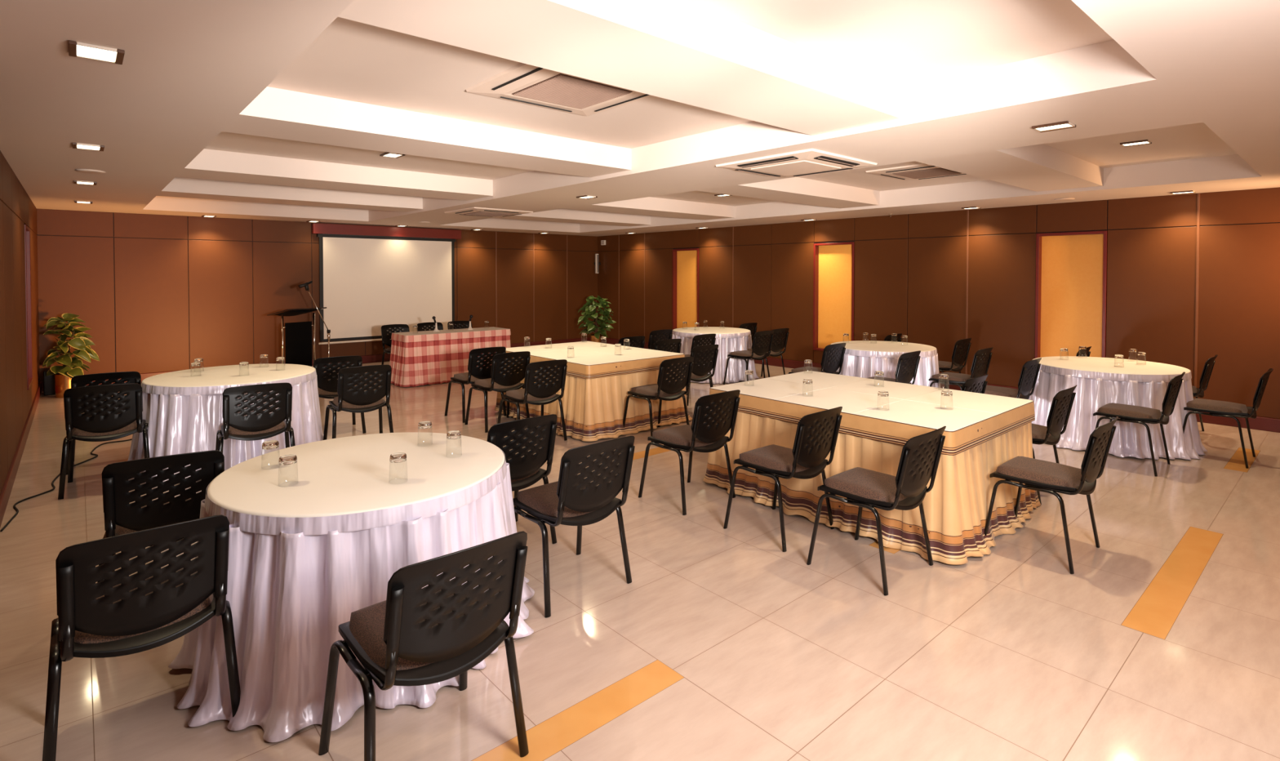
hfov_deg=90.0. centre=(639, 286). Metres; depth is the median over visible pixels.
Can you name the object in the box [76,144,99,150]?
diffuser
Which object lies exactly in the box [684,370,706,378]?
seat cushion
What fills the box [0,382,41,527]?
baseboard
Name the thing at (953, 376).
seat cushion
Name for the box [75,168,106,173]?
ceiling vent
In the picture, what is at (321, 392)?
seat cushion
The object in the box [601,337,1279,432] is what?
baseboard
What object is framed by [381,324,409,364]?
chair
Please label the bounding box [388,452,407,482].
tumbler
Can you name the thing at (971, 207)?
recessed light
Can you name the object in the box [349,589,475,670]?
seat cushion
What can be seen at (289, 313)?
shelf
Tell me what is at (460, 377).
seat cushion
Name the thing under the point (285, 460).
tumbler
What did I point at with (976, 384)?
chair
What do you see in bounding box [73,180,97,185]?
recessed light
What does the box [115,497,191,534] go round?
seat cushion
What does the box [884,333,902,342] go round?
chair
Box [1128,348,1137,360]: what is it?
tumbler
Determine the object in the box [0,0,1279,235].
ceiling
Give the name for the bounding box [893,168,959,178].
grille
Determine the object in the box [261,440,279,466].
tumbler
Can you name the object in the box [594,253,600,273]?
speaker
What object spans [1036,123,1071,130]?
diffuser
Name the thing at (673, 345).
chair
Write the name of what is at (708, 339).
chair
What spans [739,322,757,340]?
chair
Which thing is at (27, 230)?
window
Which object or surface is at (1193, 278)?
wall
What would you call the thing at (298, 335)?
lectern
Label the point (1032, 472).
seat cushion
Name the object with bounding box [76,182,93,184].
diffuser
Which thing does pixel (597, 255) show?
grille
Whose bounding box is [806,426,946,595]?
chair
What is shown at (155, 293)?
wall
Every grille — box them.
[464,211,512,216]
[513,75,630,109]
[596,254,598,272]
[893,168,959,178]
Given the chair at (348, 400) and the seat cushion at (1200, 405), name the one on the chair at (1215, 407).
the seat cushion at (1200, 405)
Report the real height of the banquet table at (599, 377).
0.750 m
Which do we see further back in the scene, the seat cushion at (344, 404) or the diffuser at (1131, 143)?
the seat cushion at (344, 404)
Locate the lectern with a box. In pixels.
[266,306,326,367]
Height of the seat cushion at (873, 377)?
0.070 m
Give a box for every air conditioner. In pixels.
[444,206,533,216]
[466,62,653,115]
[715,148,877,177]
[865,163,965,180]
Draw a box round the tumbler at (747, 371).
[744,369,754,385]
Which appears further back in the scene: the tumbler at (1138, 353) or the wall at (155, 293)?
the wall at (155, 293)
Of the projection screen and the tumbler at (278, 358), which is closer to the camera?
the tumbler at (278, 358)
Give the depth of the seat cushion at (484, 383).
6.87 m
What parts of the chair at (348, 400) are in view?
leg, leg, backrest, leg, leg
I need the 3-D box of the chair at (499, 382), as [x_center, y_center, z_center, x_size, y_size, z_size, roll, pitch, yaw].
[-1.518,1.103,6.957,0.547,0.832,0.602,-1,1,-41]
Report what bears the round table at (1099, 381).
on the floor
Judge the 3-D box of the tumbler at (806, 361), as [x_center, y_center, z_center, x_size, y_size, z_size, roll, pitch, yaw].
[1.527,0.729,5.807,0.076,0.120,0.076,1,1,34]
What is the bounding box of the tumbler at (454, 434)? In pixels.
[445,430,462,456]
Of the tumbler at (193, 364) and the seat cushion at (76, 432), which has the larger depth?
the tumbler at (193, 364)
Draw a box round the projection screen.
[316,233,455,344]
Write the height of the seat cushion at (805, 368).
0.070 m
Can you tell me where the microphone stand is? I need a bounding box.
[297,280,333,377]
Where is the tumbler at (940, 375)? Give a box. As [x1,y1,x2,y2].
[937,373,949,389]
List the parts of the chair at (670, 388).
leg, leg, leg, backrest, leg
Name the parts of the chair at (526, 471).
leg, backrest, leg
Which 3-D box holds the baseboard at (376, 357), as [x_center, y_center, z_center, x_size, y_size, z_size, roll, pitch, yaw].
[-4.703,1.347,12.182,9.850,0.140,0.035,-1,1,-41]
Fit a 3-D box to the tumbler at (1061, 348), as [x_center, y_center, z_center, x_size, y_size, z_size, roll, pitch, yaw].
[4.455,0.713,6.719,0.076,0.120,0.076,0,1,-10]
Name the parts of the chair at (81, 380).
leg, backrest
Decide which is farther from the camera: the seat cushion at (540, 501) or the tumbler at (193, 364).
the tumbler at (193, 364)
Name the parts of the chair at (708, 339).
backrest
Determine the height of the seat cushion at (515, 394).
0.070 m
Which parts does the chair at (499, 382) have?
leg, leg, leg, backrest, leg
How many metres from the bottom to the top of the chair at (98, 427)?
0.832 m
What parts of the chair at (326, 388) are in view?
backrest, leg, leg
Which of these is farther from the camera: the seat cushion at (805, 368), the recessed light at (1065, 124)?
the seat cushion at (805, 368)
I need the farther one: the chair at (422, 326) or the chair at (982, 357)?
the chair at (422, 326)
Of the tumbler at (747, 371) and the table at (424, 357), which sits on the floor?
the table at (424, 357)
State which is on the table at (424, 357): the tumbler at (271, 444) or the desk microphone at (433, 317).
the desk microphone at (433, 317)
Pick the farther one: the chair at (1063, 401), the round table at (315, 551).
the chair at (1063, 401)
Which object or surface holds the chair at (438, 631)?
on the floor
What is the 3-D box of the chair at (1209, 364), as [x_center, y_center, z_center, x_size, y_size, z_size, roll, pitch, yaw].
[5.621,1.112,6.684,0.547,0.832,0.602,-1,1,-41]
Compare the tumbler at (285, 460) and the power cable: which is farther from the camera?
the power cable
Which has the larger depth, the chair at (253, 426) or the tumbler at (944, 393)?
the chair at (253, 426)
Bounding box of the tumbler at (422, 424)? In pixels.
[417,421,432,444]
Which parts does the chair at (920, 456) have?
leg, leg, leg, backrest, leg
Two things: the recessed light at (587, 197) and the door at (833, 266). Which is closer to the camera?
the recessed light at (587, 197)
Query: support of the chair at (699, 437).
on the floor
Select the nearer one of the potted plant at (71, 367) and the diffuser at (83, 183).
the diffuser at (83, 183)
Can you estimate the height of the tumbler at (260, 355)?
0.120 m
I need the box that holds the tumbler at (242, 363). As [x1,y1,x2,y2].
[239,361,248,365]
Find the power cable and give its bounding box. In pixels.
[0,438,132,531]
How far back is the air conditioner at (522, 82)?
3.86 m
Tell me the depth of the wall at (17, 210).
5.51 m
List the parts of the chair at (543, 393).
leg, leg, leg, backrest, leg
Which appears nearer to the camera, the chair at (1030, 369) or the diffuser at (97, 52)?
the diffuser at (97, 52)
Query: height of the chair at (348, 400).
0.832 m
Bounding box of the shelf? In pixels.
[275,309,317,315]
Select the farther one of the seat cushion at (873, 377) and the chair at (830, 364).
the chair at (830, 364)
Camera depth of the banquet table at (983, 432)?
4.16 m
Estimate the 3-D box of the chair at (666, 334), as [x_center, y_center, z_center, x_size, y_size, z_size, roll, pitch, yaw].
[0.152,1.052,9.691,0.547,0.832,0.602,-1,1,-41]
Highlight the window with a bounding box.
[24,224,32,390]
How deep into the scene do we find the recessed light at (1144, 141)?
5.50 m
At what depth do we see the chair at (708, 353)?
7.46 m
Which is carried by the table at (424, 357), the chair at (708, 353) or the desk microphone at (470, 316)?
the desk microphone at (470, 316)
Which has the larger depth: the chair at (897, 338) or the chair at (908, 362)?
the chair at (897, 338)
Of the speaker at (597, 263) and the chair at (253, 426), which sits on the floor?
the chair at (253, 426)
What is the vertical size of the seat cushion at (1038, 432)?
0.070 m
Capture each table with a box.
[127,363,323,481]
[168,431,534,742]
[389,326,511,386]
[494,341,692,441]
[671,326,759,383]
[702,370,1040,564]
[828,340,940,387]
[1028,355,1208,459]
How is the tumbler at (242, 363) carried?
on the round table at (183, 412)
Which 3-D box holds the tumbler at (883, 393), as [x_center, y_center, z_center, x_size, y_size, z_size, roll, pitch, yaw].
[1.615,0.758,4.248,0.076,0.120,0.076,-1,1,-30]
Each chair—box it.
[42,514,240,760]
[57,382,150,499]
[66,371,141,475]
[97,449,224,582]
[215,382,295,453]
[313,355,366,433]
[318,531,528,760]
[323,364,393,439]
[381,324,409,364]
[417,322,443,331]
[444,346,506,422]
[447,320,472,329]
[464,351,530,432]
[486,413,557,543]
[497,359,567,444]
[512,435,635,617]
[617,335,644,348]
[622,356,693,441]
[638,389,740,515]
[648,328,672,349]
[654,338,681,353]
[684,333,715,395]
[684,344,718,405]
[723,330,773,384]
[723,406,842,551]
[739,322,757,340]
[747,328,789,377]
[788,342,845,374]
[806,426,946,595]
[868,351,920,384]
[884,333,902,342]
[928,346,992,391]
[937,337,971,388]
[961,373,988,393]
[984,357,1041,399]
[984,416,1118,573]
[1031,385,1076,504]
[1075,346,1091,356]
[1093,372,1185,476]
[1182,368,1273,468]
[1191,354,1217,431]
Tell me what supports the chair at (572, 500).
on the floor
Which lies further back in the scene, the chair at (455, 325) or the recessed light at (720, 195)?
the chair at (455, 325)
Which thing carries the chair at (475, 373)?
on the floor
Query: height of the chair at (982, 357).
0.832 m
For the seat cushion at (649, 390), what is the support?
on the chair at (670, 388)
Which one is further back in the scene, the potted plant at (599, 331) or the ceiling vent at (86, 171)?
the potted plant at (599, 331)
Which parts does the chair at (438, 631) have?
leg, leg, backrest, leg, leg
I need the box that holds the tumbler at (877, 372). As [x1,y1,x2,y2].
[874,370,884,375]
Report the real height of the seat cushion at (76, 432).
0.070 m
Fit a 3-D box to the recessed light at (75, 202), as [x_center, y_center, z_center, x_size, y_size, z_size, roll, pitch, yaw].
[-6.986,-1.054,8.033,0.170,0.014,0.190,-1,1,-41]
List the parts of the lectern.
post, panel, post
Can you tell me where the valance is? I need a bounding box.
[311,222,461,239]
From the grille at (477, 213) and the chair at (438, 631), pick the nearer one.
the chair at (438, 631)
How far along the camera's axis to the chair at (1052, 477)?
3.71 m
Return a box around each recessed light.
[68,40,124,64]
[72,142,104,151]
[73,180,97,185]
[74,200,92,204]
[201,214,216,217]
[379,151,404,158]
[576,195,597,199]
[714,194,732,196]
[800,218,816,221]
[961,206,981,209]
[1031,120,1075,132]
[1053,197,1075,200]
[1120,139,1151,146]
[1169,190,1195,194]
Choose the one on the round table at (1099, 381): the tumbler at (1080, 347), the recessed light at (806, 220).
the tumbler at (1080, 347)
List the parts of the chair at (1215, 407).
leg, leg, leg, backrest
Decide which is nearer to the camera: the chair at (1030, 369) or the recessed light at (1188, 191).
the chair at (1030, 369)
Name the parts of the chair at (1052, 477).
leg, leg, leg, leg, backrest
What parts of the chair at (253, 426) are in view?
leg, leg, backrest, leg, leg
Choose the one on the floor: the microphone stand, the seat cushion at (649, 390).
the microphone stand
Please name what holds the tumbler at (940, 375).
on the banquet table at (983, 432)
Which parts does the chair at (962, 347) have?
backrest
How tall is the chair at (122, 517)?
0.832 m
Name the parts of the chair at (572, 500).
leg, leg, leg, backrest, leg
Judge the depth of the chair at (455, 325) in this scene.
11.19 m
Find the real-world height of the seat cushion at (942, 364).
0.070 m
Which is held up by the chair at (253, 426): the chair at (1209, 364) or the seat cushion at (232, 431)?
the seat cushion at (232, 431)
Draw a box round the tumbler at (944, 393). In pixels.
[940,390,952,399]
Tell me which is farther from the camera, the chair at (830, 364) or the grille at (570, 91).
the chair at (830, 364)
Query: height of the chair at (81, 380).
0.832 m
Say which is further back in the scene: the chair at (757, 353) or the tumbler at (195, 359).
the chair at (757, 353)
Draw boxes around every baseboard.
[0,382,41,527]
[41,337,590,391]
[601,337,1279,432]
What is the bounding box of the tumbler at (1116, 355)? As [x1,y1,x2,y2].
[1114,354,1124,361]
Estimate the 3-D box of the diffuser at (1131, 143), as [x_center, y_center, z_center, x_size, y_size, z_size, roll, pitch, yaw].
[4.271,-1.234,5.510,0.121,0.008,0.169,-1,1,-41]
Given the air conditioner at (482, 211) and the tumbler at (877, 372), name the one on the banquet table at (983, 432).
the tumbler at (877, 372)
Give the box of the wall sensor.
[600,240,605,244]
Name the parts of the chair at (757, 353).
leg, leg, backrest, leg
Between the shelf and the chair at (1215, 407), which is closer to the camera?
the chair at (1215, 407)
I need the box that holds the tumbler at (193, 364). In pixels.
[190,362,200,376]
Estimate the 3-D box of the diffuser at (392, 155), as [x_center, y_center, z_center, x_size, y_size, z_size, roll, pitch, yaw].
[-2.350,-1.247,6.073,0.121,0.008,0.169,-1,1,-41]
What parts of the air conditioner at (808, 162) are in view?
intake panel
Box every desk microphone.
[431,315,439,331]
[466,315,473,329]
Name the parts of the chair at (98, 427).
leg, leg, backrest, leg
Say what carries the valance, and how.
attached to the wall at (155, 293)
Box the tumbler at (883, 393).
[876,391,888,408]
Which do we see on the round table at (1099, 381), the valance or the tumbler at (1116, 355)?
the tumbler at (1116, 355)
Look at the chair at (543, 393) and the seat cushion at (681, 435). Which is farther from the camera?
the chair at (543, 393)
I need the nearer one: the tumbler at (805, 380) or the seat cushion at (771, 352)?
the tumbler at (805, 380)
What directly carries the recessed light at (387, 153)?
in the ceiling
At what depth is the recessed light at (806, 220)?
10.59 m
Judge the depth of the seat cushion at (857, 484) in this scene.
3.55 m
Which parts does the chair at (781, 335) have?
leg, backrest, leg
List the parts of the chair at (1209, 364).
leg, backrest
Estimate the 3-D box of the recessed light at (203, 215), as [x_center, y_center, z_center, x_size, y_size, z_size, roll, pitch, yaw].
[-6.725,-1.091,9.980,0.170,0.014,0.190,-1,1,-41]
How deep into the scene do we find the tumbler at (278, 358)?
5.95 m
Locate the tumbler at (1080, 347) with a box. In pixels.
[1078,346,1086,349]
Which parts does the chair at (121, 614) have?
leg, leg, backrest, leg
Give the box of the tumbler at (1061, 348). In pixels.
[1059,347,1068,355]
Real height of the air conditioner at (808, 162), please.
0.042 m
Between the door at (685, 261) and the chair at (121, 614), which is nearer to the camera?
the chair at (121, 614)
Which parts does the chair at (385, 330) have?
leg, backrest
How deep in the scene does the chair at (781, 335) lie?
9.75 m
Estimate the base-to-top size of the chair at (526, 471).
0.832 m
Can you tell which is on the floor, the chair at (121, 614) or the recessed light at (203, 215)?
the chair at (121, 614)
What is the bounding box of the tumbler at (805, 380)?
[802,378,813,386]
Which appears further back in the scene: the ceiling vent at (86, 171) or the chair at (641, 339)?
the chair at (641, 339)
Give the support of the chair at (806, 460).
on the floor
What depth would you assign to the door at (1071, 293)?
8.14 m
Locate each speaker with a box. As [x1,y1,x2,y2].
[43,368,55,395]
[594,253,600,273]
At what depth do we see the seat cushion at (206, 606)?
2.19 m
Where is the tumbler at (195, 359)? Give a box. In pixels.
[194,358,204,366]
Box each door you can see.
[672,248,698,329]
[813,241,854,351]
[1035,230,1107,358]
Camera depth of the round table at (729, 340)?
9.80 m
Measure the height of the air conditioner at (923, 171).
0.040 m
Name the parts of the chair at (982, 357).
leg, leg, backrest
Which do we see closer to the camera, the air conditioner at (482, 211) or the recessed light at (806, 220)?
the air conditioner at (482, 211)
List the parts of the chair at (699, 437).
leg, leg, leg, backrest, leg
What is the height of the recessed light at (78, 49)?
0.014 m
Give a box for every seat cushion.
[72,420,137,435]
[74,567,213,643]
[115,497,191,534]
[228,421,285,435]
[317,386,351,395]
[333,396,383,408]
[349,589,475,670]
[453,372,481,382]
[474,377,520,388]
[506,388,555,400]
[508,457,538,482]
[517,480,595,517]
[631,383,680,396]
[652,424,715,446]
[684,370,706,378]
[729,350,763,357]
[739,444,809,471]
[747,348,778,354]
[791,366,826,373]
[824,466,906,502]
[868,376,895,382]
[932,372,971,381]
[937,360,957,368]
[984,385,1022,397]
[995,456,1081,487]
[1031,423,1051,439]
[1097,402,1160,418]
[1186,398,1248,413]
[1191,385,1197,392]
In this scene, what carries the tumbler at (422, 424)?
on the round table at (315, 551)
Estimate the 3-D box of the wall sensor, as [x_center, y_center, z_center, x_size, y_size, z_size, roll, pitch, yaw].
[-0.869,-1.033,15.172,0.045,0.116,0.140,-1,1,-41]
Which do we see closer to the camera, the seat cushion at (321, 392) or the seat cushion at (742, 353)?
the seat cushion at (321, 392)
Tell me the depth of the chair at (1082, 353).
7.19 m
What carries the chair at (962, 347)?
on the floor
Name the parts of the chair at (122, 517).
leg, backrest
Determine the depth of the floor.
2.90 m
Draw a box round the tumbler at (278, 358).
[275,356,284,360]
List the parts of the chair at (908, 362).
backrest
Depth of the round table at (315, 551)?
2.44 m
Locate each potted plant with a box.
[42,313,99,397]
[577,295,616,342]
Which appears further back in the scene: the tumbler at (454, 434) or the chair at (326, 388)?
the chair at (326, 388)
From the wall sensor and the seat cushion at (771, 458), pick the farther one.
the wall sensor
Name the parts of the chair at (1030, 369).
backrest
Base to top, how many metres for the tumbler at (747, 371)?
0.120 m
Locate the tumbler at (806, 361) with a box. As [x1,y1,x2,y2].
[804,359,812,363]
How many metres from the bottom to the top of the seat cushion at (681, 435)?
0.070 m
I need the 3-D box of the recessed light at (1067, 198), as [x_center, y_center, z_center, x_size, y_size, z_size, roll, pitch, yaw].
[5.101,-1.042,7.689,0.210,0.013,0.210,-1,1,-41]
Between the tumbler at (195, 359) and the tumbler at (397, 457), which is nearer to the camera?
the tumbler at (397, 457)
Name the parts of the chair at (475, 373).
leg, leg, backrest, leg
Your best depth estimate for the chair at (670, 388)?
6.36 m
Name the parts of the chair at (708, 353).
leg, backrest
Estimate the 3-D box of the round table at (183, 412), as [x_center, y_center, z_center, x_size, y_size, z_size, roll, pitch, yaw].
[-3.669,1.160,5.776,1.570,0.747,1.586,-1,1,-41]
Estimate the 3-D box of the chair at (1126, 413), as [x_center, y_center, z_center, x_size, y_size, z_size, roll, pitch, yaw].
[4.299,1.133,5.521,0.547,0.832,0.602,-1,1,-41]
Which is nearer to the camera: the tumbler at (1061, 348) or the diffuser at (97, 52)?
the diffuser at (97, 52)
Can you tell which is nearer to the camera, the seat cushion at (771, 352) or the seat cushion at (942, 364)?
the seat cushion at (942, 364)
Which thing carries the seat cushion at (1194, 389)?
on the chair at (1209, 364)
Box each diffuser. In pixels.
[76,44,116,61]
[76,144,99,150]
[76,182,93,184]
[384,153,399,157]
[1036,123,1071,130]
[1124,141,1148,145]
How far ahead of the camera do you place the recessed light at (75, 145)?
4.52 m
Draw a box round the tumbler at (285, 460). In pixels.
[278,454,298,482]
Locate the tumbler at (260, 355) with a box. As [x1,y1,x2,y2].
[259,354,268,358]
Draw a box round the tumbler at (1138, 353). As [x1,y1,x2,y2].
[1136,351,1146,359]
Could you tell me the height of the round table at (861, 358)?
0.749 m
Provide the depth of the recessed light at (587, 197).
7.46 m
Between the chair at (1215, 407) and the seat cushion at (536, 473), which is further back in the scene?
the chair at (1215, 407)
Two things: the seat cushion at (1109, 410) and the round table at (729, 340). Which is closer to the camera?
the seat cushion at (1109, 410)
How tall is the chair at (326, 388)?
0.832 m
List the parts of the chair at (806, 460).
leg, leg, leg, backrest, leg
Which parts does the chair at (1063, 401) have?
leg, leg, backrest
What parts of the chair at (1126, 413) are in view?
leg, leg, leg, backrest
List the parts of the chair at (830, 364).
backrest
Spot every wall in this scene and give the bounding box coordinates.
[0,150,39,494]
[36,208,597,382]
[597,186,1279,418]
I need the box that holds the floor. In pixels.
[0,360,1279,760]
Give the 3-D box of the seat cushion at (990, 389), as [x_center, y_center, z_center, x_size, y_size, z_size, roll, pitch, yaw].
[3.622,1.073,6.487,0.410,0.070,0.413,-1,1,-41]

